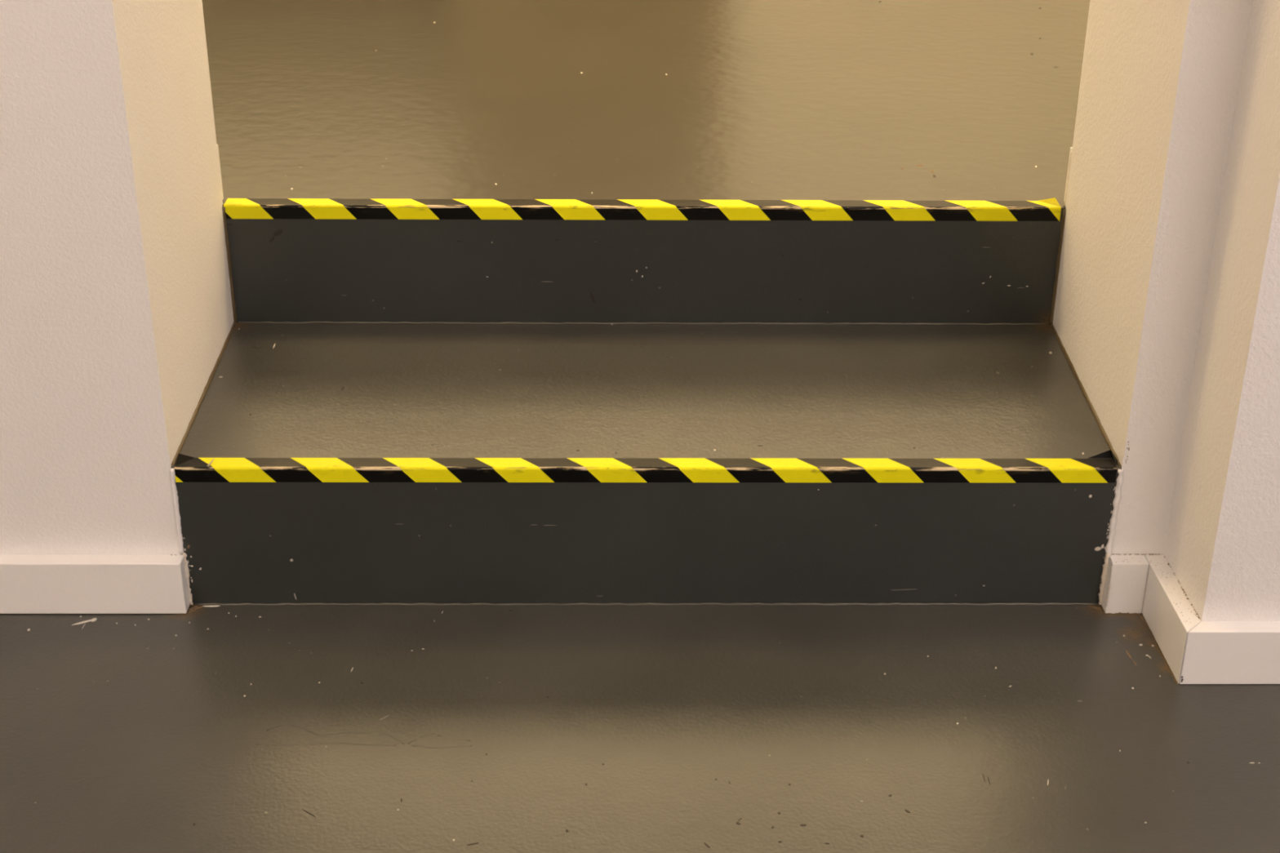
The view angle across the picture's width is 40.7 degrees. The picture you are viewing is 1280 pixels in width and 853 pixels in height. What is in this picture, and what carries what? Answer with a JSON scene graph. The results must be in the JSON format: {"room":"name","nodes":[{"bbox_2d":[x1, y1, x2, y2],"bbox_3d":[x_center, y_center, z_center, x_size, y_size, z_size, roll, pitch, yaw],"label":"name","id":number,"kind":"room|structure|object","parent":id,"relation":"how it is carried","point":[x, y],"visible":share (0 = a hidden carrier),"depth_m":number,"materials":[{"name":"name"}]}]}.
{"room":"hallway with steps","nodes":[
{"label":"hallway with steps","id":0,"kind":"room"},
{"bbox_2d":[0,0,234,604],"bbox_3d":[-1.533,-1.130,1.461,2.104,2.750,0.411,0,26,-1],"label":"wall","id":1,"kind":"structure","parent":0,"point":[117,314],"depth_m":1.77,"materials":[{"name":"white paint"}]},
{"bbox_2d":[0,554,190,613],"bbox_3d":[-1.542,0.170,1.858,2.098,0.064,0.021,0,26,-1],"label":"baseboard","id":2,"kind":"structure","parent":1,"relation":"attached to","point":[30,584],"depth_m":1.86,"materials":[{"name":"white wood"}]},
{"bbox_2d":[217,144,223,199],"bbox_3d":[-1.304,-0.310,2.101,1.580,0.070,0.020,0,26,-1],"label":"baseboard","id":3,"kind":"structure","parent":1,"relation":"attached to","point":[217,144],"depth_m":2.12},
{"bbox_2d":[0,604,1279,852],"bbox_3d":[-0.172,0.981,0.394,5.000,0.102,4.205,0,26,-1],"label":"floor","id":4,"kind":"structure","parent":0,"point":[206,728],"depth_m":1.69,"materials":[{"name":"grey paint"}]},
{"bbox_2d":[71,617,97,627],"bbox_3d":[-0.599,0.210,1.861,0.015,0.001,0.024,15,29,27],"label":"scrap","id":5,"kind":"object","parent":4,"relation":"on","point":[93,619],"visible":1,"depth_m":1.86,"materials":[{"name":"white"}]},
{"bbox_2d":[170,321,1121,605],"bbox_3d":[0.007,0.032,2.045,1.042,0.174,0.404,0,26,-1],"label":"step","id":6,"kind":"structure","parent":4,"relation":"on","point":[273,389],"depth_m":1.89,"materials":[{"name":"grey paint"}]},
{"bbox_2d":[222,207,1066,324],"bbox_3d":[0.006,-0.200,2.156,1.044,0.153,0.008,0,26,-1],"label":"step","id":7,"kind":"structure","parent":6,"relation":"on","point":[296,270],"depth_m":2.16,"materials":[{"name":"grey paint"}]},
{"bbox_2d":[174,449,1117,483],"bbox_3d":[0.009,0.042,1.844,1.004,0.024,0.031,0,26,-1],"label":"tape","id":8,"kind":"object","parent":6,"relation":"on","point":[188,468],"visible":1,"depth_m":1.83,"materials":[{"name":"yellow plastic"}]},
{"bbox_2d":[201,0,1089,220],"bbox_3d":[-0.069,-1.180,4.013,4.100,0.016,4.200,0,26,-1],"label":"floor","id":9,"kind":"structure","parent":0,"point":[590,100],"depth_m":2.58,"materials":[{"name":"grey paint"}]},
{"bbox_2d":[223,197,1061,221],"bbox_3d":[0.004,-0.270,2.137,1.030,0.021,0.029,0,26,-1],"label":"tape","id":10,"kind":"object","parent":9,"relation":"on","point":[1046,210],"visible":1,"depth_m":2.13,"materials":[{"name":"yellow plastic"}]},
{"bbox_2d":[1052,0,1279,622],"bbox_3d":[1.364,-1.099,1.443,1.704,2.750,0.544,0,26,-1],"label":"wall","id":11,"kind":"structure","parent":0,"point":[1166,317],"depth_m":1.74,"materials":[{"name":"white paint"}]},
{"bbox_2d":[1063,146,1072,201],"bbox_3d":[1.267,-0.307,2.136,1.477,0.070,0.020,0,26,-1],"label":"baseboard","id":12,"kind":"structure","parent":11,"relation":"attached to","point":[1071,148],"depth_m":2.13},
{"bbox_2d":[1101,554,1159,613],"bbox_3d":[0.538,0.172,1.886,0.059,0.064,0.022,0,26,-1],"label":"baseboard","id":13,"kind":"object","parent":11,"relation":"attached to","point":[1125,593],"visible":1,"depth_m":1.88,"materials":[{"name":"white wood"}]},
{"bbox_2d":[1142,554,1200,684],"bbox_3d":[0.562,0.202,1.825,0.022,0.064,0.156,0,26,-1],"label":"baseboard","id":14,"kind":"structure","parent":11,"relation":"attached to","point":[1167,611],"depth_m":1.81,"materials":[{"name":"white wood"}]},
{"bbox_2d":[1179,621,1279,684],"bbox_3d":[1.381,0.232,1.776,1.656,0.063,0.021,0,26,-1],"label":"baseboard","id":15,"kind":"structure","parent":11,"relation":"attached to","point":[1217,652],"depth_m":1.75,"materials":[{"name":"white wood"}]}
]}

